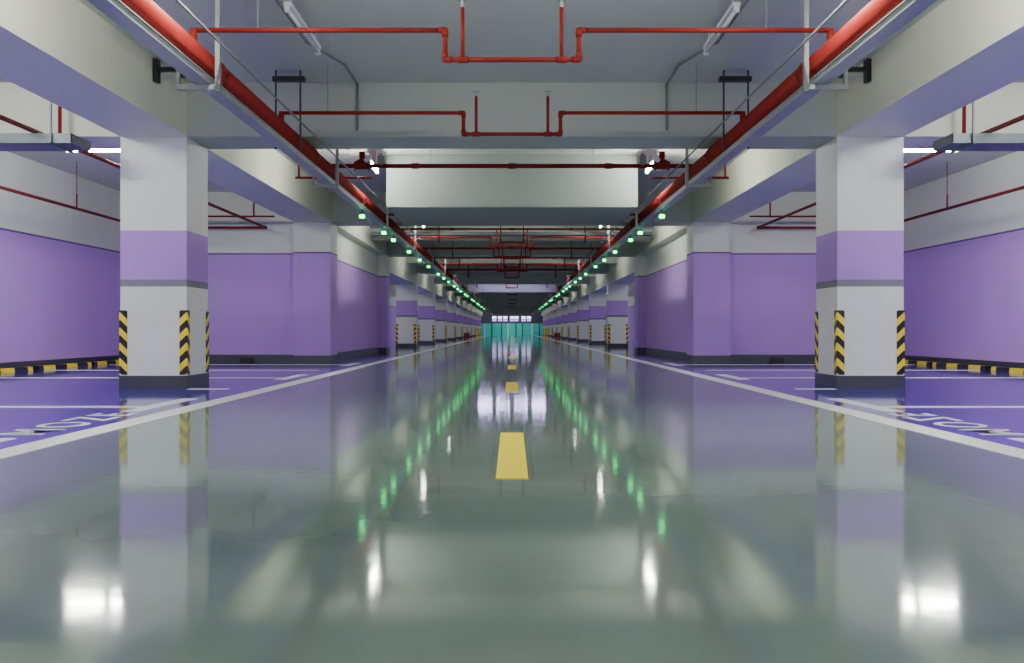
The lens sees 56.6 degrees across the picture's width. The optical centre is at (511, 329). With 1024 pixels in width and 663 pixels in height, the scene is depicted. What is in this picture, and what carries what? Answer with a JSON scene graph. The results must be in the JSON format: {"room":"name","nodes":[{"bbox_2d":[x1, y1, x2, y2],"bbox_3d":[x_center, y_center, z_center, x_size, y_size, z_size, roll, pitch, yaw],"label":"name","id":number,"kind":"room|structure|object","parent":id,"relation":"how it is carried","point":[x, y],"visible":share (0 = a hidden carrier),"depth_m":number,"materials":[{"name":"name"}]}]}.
{"room":"parking garage","nodes":[
{"label":"parking garage","id":0,"kind":"room"},
{"bbox_2d":[0,151,395,362],"bbox_3d":[-7.900,-1.060,56.500,0.200,3.400,123.000,0,0,0],"label":"wall","id":1,"kind":"structure","parent":0,"point":[60,265],"depth_m":16.20,"materials":[{"name":"purple paint"}]},
{"bbox_2d":[0,355,118,368],"bbox_3d":[-7.793,0.570,7.140,0.015,0.140,24.280,0,0,0],"label":"baseboard","id":2,"kind":"structure","parent":1,"relation":"attached to","point":[115,357],"depth_m":16.20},
{"bbox_2d":[208,224,292,354],"bbox_3d":[-6.085,-0.760,19.400,3.430,2.800,0.200,0,0,0],"label":"wall","id":3,"kind":"structure","parent":0,"point":[250,271],"depth_m":19.30,"materials":[{"name":"purple paint"}]},
{"bbox_2d":[209,355,292,361],"bbox_3d":[-6.075,0.570,19.293,3.410,0.140,0.015,0,0,0],"label":"baseboard","id":4,"kind":"structure","parent":3,"relation":"attached to","point":[212,358],"depth_m":19.29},
{"bbox_2d":[337,232,377,352],"bbox_3d":[-3.960,-0.760,23.570,0.200,2.800,7.660,0,0,0],"label":"wall","id":5,"kind":"structure","parent":0,"point":[357,266],"depth_m":23.43,"materials":[{"name":"purple paint"}]},
{"bbox_2d":[337,347,378,358],"bbox_3d":[-3.853,0.570,23.570,0.015,0.140,7.620,0,0,0],"label":"baseboard","id":6,"kind":"structure","parent":5,"relation":"attached to","point":[346,354],"depth_m":23.49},
{"bbox_2d":[0,335,1023,662],"bbox_3d":[0.000,0.690,56.600,16.000,0.100,123.200,0,0,0],"label":"floor","id":7,"kind":"structure","parent":0,"point":[361,515],"depth_m":3.28,"materials":[{"name":"paint"}]},
{"bbox_2d":[0,367,32,372],"bbox_3d":[-7.640,0.610,14.100,0.110,0.060,1.900,0,0,0],"label":"wheel stop","id":8,"kind":"object","parent":7,"relation":"on","point":[16,369],"visible":1,"depth_m":14.55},
{"bbox_2d":[33,362,91,369],"bbox_3d":[-7.640,0.610,16.200,0.110,0.060,1.900,0,0,0],"label":"wheel stop","id":9,"kind":"object","parent":7,"relation":"on","point":[55,366],"visible":0.93,"depth_m":16.01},
{"bbox_2d":[0,413,137,434],"bbox_3d":[-3.018,0.637,6.531,0.322,0.001,1.500,0,0,0],"label":"floor lettering","id":10,"kind":"object","parent":7,"relation":"on","point":[23,431],"depth_m":6.27,"materials":[{"name":"white paint"}]},
{"bbox_2d":[0,406,142,407],"bbox_3d":[-5.240,0.638,7.900,4.320,0.003,0.140,0,0,0],"label":"parking line","id":11,"kind":"object","parent":7,"relation":"on","point":[0,406],"visible":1,"depth_m":7.91,"materials":[{"name":"white paint"}]},
{"bbox_2d":[0,377,282,377],"bbox_3d":[-5.240,0.638,12.700,4.320,0.003,0.140,0,0,0],"label":"parking line","id":12,"kind":"object","parent":7,"relation":"on","point":[0,377],"visible":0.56,"depth_m":12.74,"materials":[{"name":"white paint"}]},
{"bbox_2d":[121,398,198,411],"bbox_3d":[-2.995,0.638,8.150,0.150,0.003,1.400,0,0,0],"label":"parking line","id":13,"kind":"object","parent":7,"relation":"on","point":[153,406],"visible":1,"depth_m":8.02,"materials":[{"name":"white paint"}]},
{"bbox_2d":[119,136,208,386],"bbox_3d":[-4.000,-0.760,10.970,0.764,2.800,0.764,0,0,0],"label":"column","id":14,"kind":"structure","parent":7,"relation":"on","point":[164,314],"depth_m":10.60,"materials":[{"name":"paint"}]},
{"bbox_2d":[111,364,344,364],"bbox_3d":[-5.240,0.638,17.500,4.320,0.003,0.140,0,0,0],"label":"parking line","id":15,"kind":"object","parent":7,"relation":"on","point":[111,364],"visible":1,"depth_m":17.54,"materials":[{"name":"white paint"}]},
{"bbox_2d":[0,335,489,458],"bbox_3d":[-2.635,0.638,53.500,0.190,0.003,117.000,0,0,0],"label":"edge line","id":16,"kind":"object","parent":7,"relation":"on","point":[23,448],"visible":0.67,"depth_m":6.92,"materials":[{"name":"white paint"}]},
{"bbox_2d":[293,222,337,361],"bbox_3d":[-4.000,-0.760,19.370,0.764,2.800,0.764,0,0,0],"label":"column","id":17,"kind":"structure","parent":7,"relation":"on","point":[314,243],"depth_m":19.00,"materials":[{"name":"purple paint"}]},
{"bbox_2d":[378,255,389,351],"bbox_3d":[-4.000,-0.760,27.770,0.764,2.800,0.764,0,0,0],"label":"column","id":18,"kind":"structure","parent":7,"relation":"on","point":[383,260],"depth_m":27.40,"materials":[{"name":"purple paint"}]},
{"bbox_2d":[396,284,417,346],"bbox_3d":[-4.000,-0.540,36.170,0.764,2.360,0.764,0,0,0],"label":"column","id":19,"kind":"structure","parent":7,"relation":"on","point":[406,294],"depth_m":35.80,"materials":[{"name":"paint"}]},
{"bbox_2d":[389,257,482,315],"bbox_3d":[-4.000,-1.940,73.080,0.740,0.440,89.840,0,0,0],"label":"ceiling beam","id":20,"kind":"structure","parent":19,"relation":"on","point":[398,273],"depth_m":38.10,"materials":[{"name":"white paint"}]},
{"bbox_2d":[418,293,435,343],"bbox_3d":[-4.000,-0.540,44.570,0.764,2.360,0.764,0,0,0],"label":"column","id":21,"kind":"structure","parent":7,"relation":"on","point":[426,301],"depth_m":44.20,"materials":[{"name":"paint"}]},
{"bbox_2d":[435,299,447,341],"bbox_3d":[-4.000,-0.540,52.970,0.764,2.360,0.764,0,0,0],"label":"column","id":22,"kind":"structure","parent":7,"relation":"on","point":[441,328],"depth_m":52.59,"materials":[{"name":"paint"}]},
{"bbox_2d":[447,303,455,339],"bbox_3d":[-4.000,-0.540,61.370,0.764,2.360,0.764,0,0,0],"label":"column","id":23,"kind":"structure","parent":7,"relation":"on","point":[451,307],"depth_m":60.99,"materials":[{"name":"paint"}]},
{"bbox_2d":[456,306,462,338],"bbox_3d":[-4.000,-0.540,69.770,0.764,2.360,0.764,0,0,0],"label":"column","id":24,"kind":"structure","parent":7,"relation":"on","point":[459,309],"depth_m":69.40,"materials":[{"name":"paint"}]},
{"bbox_2d":[496,433,527,478],"bbox_3d":[0.000,0.638,4.990,0.140,0.003,1.820,0,0,0],"label":"centre dash","id":25,"kind":"object","parent":7,"relation":"on","point":[511,464],"visible":1,"depth_m":4.71,"materials":[{"name":"yellow paint"}]},
{"bbox_2d":[505,382,518,391],"bbox_3d":[0.000,0.638,10.710,0.140,0.003,1.820,0,0,0],"label":"centre dash","id":26,"kind":"object","parent":7,"relation":"on","point":[510,386],"visible":1,"depth_m":10.53,"materials":[{"name":"yellow paint"}]},
{"bbox_2d":[561,306,567,338],"bbox_3d":[4.000,-0.540,69.770,0.764,2.360,0.764,0,0,0],"label":"column","id":27,"kind":"structure","parent":7,"relation":"on","point":[564,309],"depth_m":69.40,"materials":[{"name":"paint"}]},
{"bbox_2d":[568,303,576,339],"bbox_3d":[4.000,-0.540,61.370,0.764,2.360,0.764,0,0,0],"label":"column","id":28,"kind":"structure","parent":7,"relation":"on","point":[572,307],"depth_m":60.99,"materials":[{"name":"paint"}]},
{"bbox_2d":[576,299,588,341],"bbox_3d":[4.000,-0.540,52.970,0.764,2.360,0.764,0,0,0],"label":"column","id":29,"kind":"structure","parent":7,"relation":"on","point":[582,328],"depth_m":52.59,"materials":[{"name":"paint"}]},
{"bbox_2d":[588,293,605,343],"bbox_3d":[4.000,-0.540,44.570,0.764,2.360,0.764,0,0,0],"label":"column","id":30,"kind":"structure","parent":7,"relation":"on","point":[597,301],"depth_m":44.20,"materials":[{"name":"paint"}]},
{"bbox_2d":[606,284,627,346],"bbox_3d":[4.000,-0.540,36.170,0.764,2.360,0.764,0,0,0],"label":"column","id":31,"kind":"structure","parent":7,"relation":"on","point":[616,294],"depth_m":35.80,"materials":[{"name":"paint"}]},
{"bbox_2d":[634,255,645,351],"bbox_3d":[4.000,-0.760,27.770,0.764,2.800,0.764,0,0,0],"label":"column","id":32,"kind":"structure","parent":7,"relation":"on","point":[640,260],"depth_m":27.40,"materials":[{"name":"purple paint"}]},
{"bbox_2d":[686,222,730,361],"bbox_3d":[4.000,-0.760,19.370,0.764,2.800,0.764,0,0,0],"label":"column","id":33,"kind":"structure","parent":7,"relation":"on","point":[708,243],"depth_m":19.00,"materials":[{"name":"purple paint"}]},
{"bbox_2d":[534,335,1023,458],"bbox_3d":[2.635,0.638,53.500,0.190,0.003,117.000,0,0,0],"label":"edge line","id":34,"kind":"object","parent":7,"relation":"on","point":[1000,448],"visible":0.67,"depth_m":6.92,"materials":[{"name":"white paint"}]},
{"bbox_2d":[679,364,912,364],"bbox_3d":[5.240,0.638,17.500,4.320,0.003,0.140,0,0,0],"label":"parking line","id":35,"kind":"object","parent":7,"relation":"on","point":[679,364],"visible":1,"depth_m":17.54,"materials":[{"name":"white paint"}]},
{"bbox_2d":[815,136,904,386],"bbox_3d":[4.000,-0.760,10.970,0.764,2.800,0.764,0,0,0],"label":"column","id":36,"kind":"structure","parent":7,"relation":"on","point":[860,312],"depth_m":10.60,"materials":[{"name":"paint"}]},
{"bbox_2d":[825,398,902,411],"bbox_3d":[2.995,0.638,8.150,0.150,0.003,1.400,0,0,0],"label":"parking line","id":37,"kind":"object","parent":7,"relation":"on","point":[870,406],"visible":1,"depth_m":8.02,"materials":[{"name":"white paint"}]},
{"bbox_2d":[741,377,1023,377],"bbox_3d":[5.240,0.638,12.700,4.320,0.003,0.140,0,0,0],"label":"parking line","id":38,"kind":"object","parent":7,"relation":"on","point":[741,377],"visible":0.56,"depth_m":12.74,"materials":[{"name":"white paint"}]},
{"bbox_2d":[881,406,1023,407],"bbox_3d":[5.240,0.638,7.900,4.320,0.003,0.140,0,0,0],"label":"parking line","id":39,"kind":"object","parent":7,"relation":"on","point":[881,406],"visible":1,"depth_m":7.91,"materials":[{"name":"white paint"}]},
{"bbox_2d":[886,413,1023,434],"bbox_3d":[3.018,0.637,6.531,0.322,0.001,1.500,0,0,0],"label":"floor lettering","id":40,"kind":"object","parent":7,"relation":"on","point":[988,431],"depth_m":6.27,"materials":[{"name":"white paint"}]},
{"bbox_2d":[932,362,990,369],"bbox_3d":[7.640,0.610,16.200,0.110,0.060,1.900,0,0,0],"label":"wheel stop","id":41,"kind":"object","parent":7,"relation":"on","point":[968,366],"visible":0.93,"depth_m":16.01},
{"bbox_2d":[991,367,1023,372],"bbox_3d":[7.640,0.610,14.100,0.110,0.060,1.900,0,0,0],"label":"wheel stop","id":42,"kind":"object","parent":7,"relation":"on","point":[1005,369],"visible":1,"depth_m":14.55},
{"bbox_2d":[0,0,1023,191],"bbox_3d":[0.000,-2.860,56.600,16.000,0.200,123.200,0,0,0],"label":"ceiling","id":43,"kind":"structure","parent":0,"point":[493,28],"depth_m":9.31,"materials":[{"name":"paint"}]},
{"bbox_2d":[0,101,90,153],"bbox_3d":[-6.125,-2.325,9.925,3.250,0.870,0.510,0,0,0],"label":"cable tray","id":44,"kind":"object","parent":43,"relation":"hanging from","point":[69,142],"visible":0.88,"depth_m":9.73,"materials":[{"name":"metal"}]},
{"bbox_2d":[0,83,119,148],"bbox_3d":[-6.085,-2.460,10.970,3.430,0.600,0.740,0,0,0],"label":"ceiling beam","id":45,"kind":"structure","parent":43,"relation":"attached to","point":[18,104],"depth_m":10.60,"materials":[{"name":"white paint"}]},
{"bbox_2d":[0,106,266,228],"bbox_3d":[-5.609,-2.244,7.066,1.382,0.432,24.132,0,0,0],"label":"pipe","id":46,"kind":"object","parent":45,"relation":"attached to","point":[3,118],"visible":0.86,"depth_m":11.46,"materials":[{"name":"metal"}]},
{"bbox_2d":[208,202,274,216],"bbox_3d":[-5.412,-2.368,18.400,1.623,0.383,0.047,0,0,0],"label":"pipe","id":47,"kind":"object","parent":46,"relation":"attached to","point":[253,215],"visible":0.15,"depth_m":18.39,"materials":[{"name":"metal"}]},
{"bbox_2d":[0,161,119,221],"bbox_3d":[-7.100,-2.355,7.100,0.050,0.800,24.200,0,0,0],"label":"pipe","id":48,"kind":"object","parent":43,"relation":"hanging from","point":[1,187],"visible":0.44,"depth_m":15.06,"materials":[{"name":"metal"}]},
{"bbox_2d":[0,0,480,310],"bbox_3d":[-4.000,-2.460,56.500,0.740,0.600,123.000,0,0,0],"label":"ceiling beam","id":49,"kind":"structure","parent":43,"relation":"attached to","point":[61,52],"depth_m":9.02,"materials":[{"name":"white paint"}]},
{"bbox_2d":[153,58,185,83],"bbox_3d":[-3.438,-2.625,9.630,0.375,0.230,0.100,0,0,0],"label":"wall bracket","id":50,"kind":"object","parent":49,"relation":"attached to","point":[157,69],"visible":0.6,"depth_m":9.60,"materials":[{"name":"black metal"}]},
{"bbox_2d":[208,192,292,223],"bbox_3d":[-6.085,-2.460,19.370,3.430,0.600,0.740,0,0,0],"label":"ceiling beam","id":51,"kind":"structure","parent":43,"relation":"attached to","point":[233,202],"depth_m":19.00,"materials":[{"name":"white paint"}]},
{"bbox_2d":[272,70,305,149],"bbox_3d":[-2.370,-2.340,10.100,0.340,0.840,0.080,0,0,0],"label":"hanger","id":52,"kind":"object","parent":43,"relation":"hanging from","point":[276,79],"visible":1,"depth_m":10.09,"materials":[{"name":"black metal"}]},
{"bbox_2d":[120,0,492,313],"bbox_3d":[-2.380,-2.030,55.500,0.280,0.244,121.000,0,0,0],"label":"pipe","id":53,"kind":"object","parent":52,"relation":"hanging from","point":[149,11],"visible":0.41,"depth_m":8.13,"materials":[{"name":"metal"}]},
{"bbox_2d":[295,165,371,178],"bbox_3d":[-2.550,-2.297,13.600,1.100,0.325,0.060,0,0,0],"label":"pipe","id":54,"kind":"object","parent":53,"relation":"attached to","point":[298,176],"visible":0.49,"depth_m":13.59,"materials":[{"name":"metal"}]},
{"bbox_2d":[87,0,492,314],"bbox_3d":[-2.375,-2.285,54.500,0.330,0.950,119.000,0,0,0],"label":"cable tray","id":55,"kind":"object","parent":43,"relation":"hanging from","point":[117,11],"visible":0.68,"depth_m":7.22,"materials":[{"name":"metal"}]},
{"bbox_2d":[284,0,307,27],"bbox_3d":[-1.820,-2.590,7.895,0.060,0.169,0.841,0,0,0],"label":"strip light","id":56,"kind":"object","parent":43,"relation":"hanging from","point":[292,12],"depth_m":7.88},
{"bbox_2d":[302,33,320,55],"bbox_3d":[-1.820,-2.605,8.498,0.060,0.191,0.763,0,0,0],"label":"strip light","id":57,"kind":"object","parent":43,"relation":"hanging from","point":[311,38],"depth_m":8.66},
{"bbox_2d":[275,0,358,130],"bbox_3d":[-1.900,-2.483,8.397,0.209,0.526,4.392,0,0,4],"label":"conduit","id":58,"kind":"object","parent":43,"relation":"attached to","point":[277,1],"visible":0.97,"depth_m":9.56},
{"bbox_2d":[330,192,692,225],"bbox_3d":[0.000,-2.460,19.370,7.260,0.600,0.740,0,0,0],"label":"ceiling beam","id":59,"kind":"structure","parent":43,"relation":"attached to","point":[342,213],"depth_m":19.00,"materials":[{"name":"paint"}]},
{"bbox_2d":[187,83,836,148],"bbox_3d":[0.000,-2.460,10.970,7.260,0.600,0.740,0,0,0],"label":"ceiling beam","id":60,"kind":"structure","parent":43,"relation":"attached to","point":[502,107],"depth_m":10.60,"materials":[{"name":"paint"}]},
{"bbox_2d":[386,155,637,224],"bbox_3d":[0.000,-2.345,16.225,3.960,0.829,2.550,0,0,0],"label":"ceiling beam","id":61,"kind":"structure","parent":43,"relation":"attached to","point":[421,196],"depth_m":14.95,"materials":[{"name":"paint"}]},
{"bbox_2d":[190,0,833,62],"bbox_3d":[0.000,-2.377,7.100,4.817,0.766,0.070,0,0,0],"label":"pipe","id":62,"kind":"object","parent":43,"relation":"hanging from","point":[462,58],"visible":0.98,"depth_m":7.08,"materials":[{"name":"metal"}]},
{"bbox_2d":[386,241,637,256],"bbox_3d":[0.000,-2.460,27.770,7.260,0.600,0.740,0,0,0],"label":"ceiling beam","id":63,"kind":"structure","parent":43,"relation":"attached to","point":[393,249],"depth_m":27.40,"materials":[{"name":"paint"}]},
{"bbox_2d":[279,62,744,136],"bbox_3d":[0.000,-2.377,9.800,4.817,0.766,0.070,0,0,0],"label":"pipe","id":64,"kind":"object","parent":43,"relation":"hanging from","point":[462,113],"visible":0.94,"depth_m":9.78,"materials":[{"name":"metal"}]},
{"bbox_2d":[331,149,692,170],"bbox_3d":[0.000,-2.447,12.762,5.000,0.625,0.205,0,0,0],"label":"pipe","id":65,"kind":"object","parent":43,"relation":"hanging from","point":[360,164],"visible":0.84,"depth_m":12.77,"materials":[{"name":"metal"}]},
{"bbox_2d":[371,226,652,240],"bbox_3d":[0.000,-2.535,24.575,7.260,0.450,0.350,0,0,0],"label":"ceiling beam","id":66,"kind":"structure","parent":43,"relation":"attached to","point":[373,238],"depth_m":24.40,"materials":[{"name":"paint"}]},
{"bbox_2d":[416,264,607,273],"bbox_3d":[0.000,-2.460,36.170,7.260,0.600,0.740,0,0,0],"label":"ceiling beam","id":67,"kind":"structure","parent":43,"relation":"attached to","point":[420,269],"depth_m":35.80,"materials":[{"name":"paint"}]},
{"bbox_2d":[458,273,565,283],"bbox_3d":[0.000,-1.960,36.170,4.100,0.400,0.740,0,0,0],"label":"ceiling beam","id":68,"kind":"structure","parent":67,"relation":"attached to","point":[474,278],"depth_m":35.80,"materials":[{"name":"paint"}]},
{"bbox_2d":[371,232,652,235],"bbox_3d":[0.000,-2.560,23.750,7.000,0.400,0.300,0,0,0],"label":"pipe","id":69,"kind":"object","parent":43,"relation":"hanging from","point":[372,233],"visible":0.6,"depth_m":23.60,"materials":[{"name":"metal"}]},
{"bbox_2d":[407,257,616,263],"bbox_3d":[0.000,-2.535,32.975,7.260,0.450,0.350,0,0,0],"label":"ceiling beam","id":70,"kind":"structure","parent":43,"relation":"attached to","point":[410,260],"depth_m":32.80,"materials":[{"name":"paint"}]},
{"bbox_2d":[401,226,622,242],"bbox_3d":[0.000,-2.331,20.800,5.000,0.858,0.059,0,0,0],"label":"pipe","id":71,"kind":"object","parent":43,"relation":"hanging from","point":[438,228],"visible":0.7,"depth_m":20.78,"materials":[{"name":"metal"}]},
{"bbox_2d":[412,227,611,246],"bbox_3d":[0.000,-2.377,22.900,4.817,0.766,0.070,0,0,0],"label":"pipe","id":72,"kind":"object","parent":43,"relation":"hanging from","point":[413,237],"visible":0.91,"depth_m":22.89,"materials":[{"name":"metal"}]},
{"bbox_2d":[422,241,601,258],"bbox_3d":[0.000,-2.332,25.600,5.000,0.856,0.054,0,0,0],"label":"pipe","id":73,"kind":"object","parent":43,"relation":"hanging from","point":[452,247],"visible":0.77,"depth_m":25.59,"materials":[{"name":"metal"}]},
{"bbox_2d":[434,257,589,267],"bbox_3d":[0.000,-2.328,29.000,5.000,0.864,0.081,0,0,0],"label":"pipe","id":74,"kind":"object","parent":43,"relation":"hanging from","point":[459,258],"visible":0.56,"depth_m":28.98,"materials":[{"name":"metal"}]},
{"bbox_2d":[446,265,577,277],"bbox_3d":[0.000,-2.326,34.800,5.000,0.868,0.094,0,0,0],"label":"pipe","id":75,"kind":"object","parent":43,"relation":"hanging from","point":[468,269],"visible":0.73,"depth_m":34.77,"materials":[{"name":"metal"}]},
{"bbox_2d":[439,263,584,264],"bbox_3d":[0.000,-2.447,31.800,5.000,0.625,0.059,0,0,0],"label":"pipe","id":76,"kind":"object","parent":43,"relation":"hanging from","point":[439,263],"visible":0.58,"depth_m":31.78,"materials":[{"name":"metal"}]},
{"bbox_2d":[434,277,589,283],"bbox_3d":[0.000,-2.460,44.570,7.260,0.600,0.740,0,0,0],"label":"ceiling beam","id":77,"kind":"structure","parent":43,"relation":"attached to","point":[437,280],"depth_m":44.20,"materials":[{"name":"paint"}]},
{"bbox_2d":[468,284,555,292],"bbox_3d":[0.000,-1.960,44.570,4.100,0.400,0.740,0,0,0],"label":"ceiling beam","id":78,"kind":"structure","parent":77,"relation":"attached to","point":[481,288],"depth_m":44.20,"materials":[{"name":"paint"}]},
{"bbox_2d":[446,286,577,291],"bbox_3d":[0.000,-2.460,52.970,7.260,0.600,0.740,0,0,0],"label":"ceiling beam","id":79,"kind":"structure","parent":43,"relation":"attached to","point":[448,288],"depth_m":52.59,"materials":[{"name":"paint"}]},
{"bbox_2d":[475,293,548,298],"bbox_3d":[0.000,-1.960,52.970,4.100,0.400,0.740,0,0,0],"label":"ceiling beam","id":80,"kind":"structure","parent":79,"relation":"attached to","point":[477,295],"depth_m":52.59,"materials":[{"name":"paint"}]},
{"bbox_2d":[455,292,568,296],"bbox_3d":[0.000,-2.460,61.370,7.260,0.600,0.740,0,0,0],"label":"ceiling beam","id":81,"kind":"structure","parent":43,"relation":"attached to","point":[457,294],"depth_m":60.99,"materials":[{"name":"paint"}]},
{"bbox_2d":[480,299,543,302],"bbox_3d":[0.000,-1.960,61.370,4.100,0.400,0.740,0,0,0],"label":"ceiling beam","id":82,"kind":"structure","parent":81,"relation":"attached to","point":[481,300],"depth_m":60.99,"materials":[{"name":"paint"}]},
{"bbox_2d":[556,0,848,286],"bbox_3d":[2.170,-2.135,54.500,0.020,0.020,119.000,0,0,0],"label":"conduit","id":83,"kind":"object","parent":81,"relation":"attached to","point":[822,24],"visible":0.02,"depth_m":8.47,"materials":[{"name":"metal"}]},
{"bbox_2d":[462,297,561,300],"bbox_3d":[0.000,-2.460,69.770,7.260,0.600,0.740,0,0,0],"label":"ceiling beam","id":84,"kind":"structure","parent":43,"relation":"attached to","point":[463,298],"depth_m":69.40,"materials":[{"name":"paint"}]},
{"bbox_2d":[484,303,539,305],"bbox_3d":[0.000,-1.960,69.770,4.100,0.400,0.740,0,0,0],"label":"ceiling beam","id":85,"kind":"structure","parent":84,"relation":"attached to","point":[485,304],"depth_m":69.40,"materials":[{"name":"paint"}]},
{"bbox_2d":[468,301,555,303],"bbox_3d":[0.000,-2.460,78.170,7.260,0.600,0.740,0,0,0],"label":"ceiling beam","id":86,"kind":"structure","parent":43,"relation":"attached to","point":[469,302],"depth_m":77.81,"materials":[{"name":"paint"}]},
{"bbox_2d":[487,306,536,308],"bbox_3d":[0.000,-1.960,78.170,4.100,0.400,0.740,0,0,0],"label":"ceiling beam","id":87,"kind":"structure","parent":86,"relation":"attached to","point":[488,307],"depth_m":77.81,"materials":[{"name":"paint"}]},
{"bbox_2d":[665,0,748,130],"bbox_3d":[1.900,-2.483,8.397,0.209,0.526,4.392,0,0,-4],"label":"conduit","id":88,"kind":"object","parent":43,"relation":"attached to","point":[746,1],"visible":0.99,"depth_m":9.56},
{"bbox_2d":[703,33,721,55],"bbox_3d":[1.820,-2.605,8.498,0.060,0.191,0.763,0,0,0],"label":"strip light","id":89,"kind":"object","parent":43,"relation":"hanging from","point":[712,38],"depth_m":8.66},
{"bbox_2d":[716,0,739,27],"bbox_3d":[1.820,-2.590,7.895,0.060,0.169,0.841,0,0,0],"label":"strip light","id":90,"kind":"object","parent":43,"relation":"hanging from","point":[731,12],"depth_m":7.88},
{"bbox_2d":[531,0,936,314],"bbox_3d":[2.375,-2.285,54.500,0.330,0.950,119.000,0,0,0],"label":"cable tray","id":91,"kind":"object","parent":43,"relation":"hanging from","point":[906,11],"visible":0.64,"depth_m":7.23,"materials":[{"name":"metal"}]},
{"bbox_2d":[718,70,751,149],"bbox_3d":[2.370,-2.340,10.100,0.340,0.840,0.080,0,0,0],"label":"hanger","id":92,"kind":"object","parent":43,"relation":"hanging from","point":[723,79],"visible":1,"depth_m":10.09,"materials":[{"name":"black metal"}]},
{"bbox_2d":[531,0,903,313],"bbox_3d":[2.380,-2.030,55.500,0.280,0.244,121.000,0,0,0],"label":"pipe","id":93,"kind":"object","parent":92,"relation":"hanging from","point":[874,11],"visible":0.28,"depth_m":8.13,"materials":[{"name":"metal"}]},
{"bbox_2d":[652,165,728,178],"bbox_3d":[2.550,-2.297,13.600,1.100,0.325,0.060,0,0,0],"label":"pipe","id":94,"kind":"object","parent":93,"relation":"attached to","point":[724,176],"visible":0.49,"depth_m":13.59,"materials":[{"name":"metal"}]},
{"bbox_2d":[730,192,815,223],"bbox_3d":[6.085,-2.460,19.370,3.430,0.600,0.740,0,0,0],"label":"ceiling beam","id":95,"kind":"structure","parent":43,"relation":"attached to","point":[790,202],"depth_m":19.00,"materials":[{"name":"white paint"}]},
{"bbox_2d":[543,0,1023,310],"bbox_3d":[4.000,-2.460,56.500,0.740,0.600,123.000,0,0,0],"label":"ceiling beam","id":96,"kind":"structure","parent":43,"relation":"attached to","point":[962,52],"depth_m":9.09,"materials":[{"name":"white paint"}]},
{"bbox_2d":[541,257,634,315],"bbox_3d":[4.000,-1.940,73.080,0.740,0.440,89.840,0,0,0],"label":"ceiling beam","id":97,"kind":"structure","parent":96,"relation":"attached to","point":[625,273],"depth_m":38.10,"materials":[{"name":"white paint"}]},
{"bbox_2d":[838,58,870,83],"bbox_3d":[3.438,-2.625,9.630,0.375,0.230,0.100,0,0,0],"label":"wall bracket","id":98,"kind":"object","parent":96,"relation":"attached to","point":[866,69],"visible":0.6,"depth_m":9.60,"materials":[{"name":"black metal"}]},
{"bbox_2d":[757,106,1023,228],"bbox_3d":[5.609,-2.244,7.066,1.382,0.432,24.132,0,0,0],"label":"pipe","id":99,"kind":"object","parent":43,"relation":"hanging from","point":[1019,118],"visible":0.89,"depth_m":11.46,"materials":[{"name":"metal"}]},
{"bbox_2d":[749,202,815,216],"bbox_3d":[5.412,-2.368,18.400,1.623,0.383,0.047,0,0,0],"label":"pipe","id":100,"kind":"object","parent":99,"relation":"attached to","point":[769,215],"visible":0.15,"depth_m":18.39,"materials":[{"name":"metal"}]},
{"bbox_2d":[904,83,1023,148],"bbox_3d":[6.085,-2.460,10.970,3.430,0.600,0.740,0,0,0],"label":"ceiling beam","id":101,"kind":"structure","parent":43,"relation":"attached to","point":[1005,104],"depth_m":10.60,"materials":[{"name":"white paint"}]},
{"bbox_2d":[904,161,1023,221],"bbox_3d":[7.100,-2.355,7.100,0.050,0.800,24.200,0,0,0],"label":"pipe","id":102,"kind":"object","parent":43,"relation":"hanging from","point":[1020,187],"visible":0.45,"depth_m":15.06,"materials":[{"name":"metal"}]},
{"bbox_2d":[933,101,1023,153],"bbox_3d":[6.125,-2.325,9.925,3.250,0.870,0.510,0,0,0],"label":"cable tray","id":103,"kind":"object","parent":43,"relation":"hanging from","point":[954,142],"visible":0.88,"depth_m":9.73,"materials":[{"name":"metal"}]},
{"bbox_3d":[0.000,-2.460,2.570,7.260,0.600,0.740,0,0,0],"label":"ceiling beam","id":104,"kind":"structure","parent":43,"relation":"attached to","visible":0},
{"bbox_2d":[175,0,467,286],"bbox_3d":[-2.170,-2.135,54.500,0.020,0.020,119.000,0,0,0],"label":"conduit","id":105,"kind":"object","parent":104,"relation":"attached to","point":[201,24],"visible":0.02,"depth_m":8.47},
{"bbox_2d":[481,312,542,334],"bbox_3d":[0.000,-1.060,118.100,16.000,3.400,0.200,0,0,0],"label":"wall","id":106,"kind":"structure","parent":0,"point":[536,318],"depth_m":118.00,"materials":[{"name":"paint"}]},
{"bbox_2d":[646,232,686,352],"bbox_3d":[3.960,-0.760,23.570,0.200,2.800,7.660,0,0,0],"label":"wall","id":107,"kind":"structure","parent":0,"point":[666,266],"depth_m":23.43,"materials":[{"name":"purple paint"}]},
{"bbox_2d":[645,347,686,358],"bbox_3d":[3.853,0.570,23.570,0.015,0.140,7.620,0,0,0],"label":"baseboard","id":108,"kind":"structure","parent":107,"relation":"attached to","point":[677,354],"depth_m":23.49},
{"bbox_2d":[730,224,815,354],"bbox_3d":[6.085,-0.760,19.400,3.430,2.800,0.200,0,0,0],"label":"wall","id":109,"kind":"structure","parent":0,"point":[773,271],"depth_m":19.30,"materials":[{"name":"purple paint"}]},
{"bbox_2d":[731,355,814,361],"bbox_3d":[6.075,0.570,19.293,3.410,0.140,0.015,0,0,0],"label":"baseboard","id":110,"kind":"structure","parent":109,"relation":"attached to","point":[734,358],"depth_m":19.29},
{"bbox_2d":[628,151,1023,362],"bbox_3d":[7.900,-1.060,56.500,0.200,3.400,123.000,0,0,0],"label":"wall","id":111,"kind":"structure","parent":0,"point":[964,265],"depth_m":16.27,"materials":[{"name":"purple paint"}]},
{"bbox_2d":[905,355,1023,368],"bbox_3d":[7.793,0.570,7.140,0.015,0.140,24.280,0,0,0],"label":"baseboard","id":112,"kind":"structure","parent":111,"relation":"attached to","point":[907,357],"depth_m":16.20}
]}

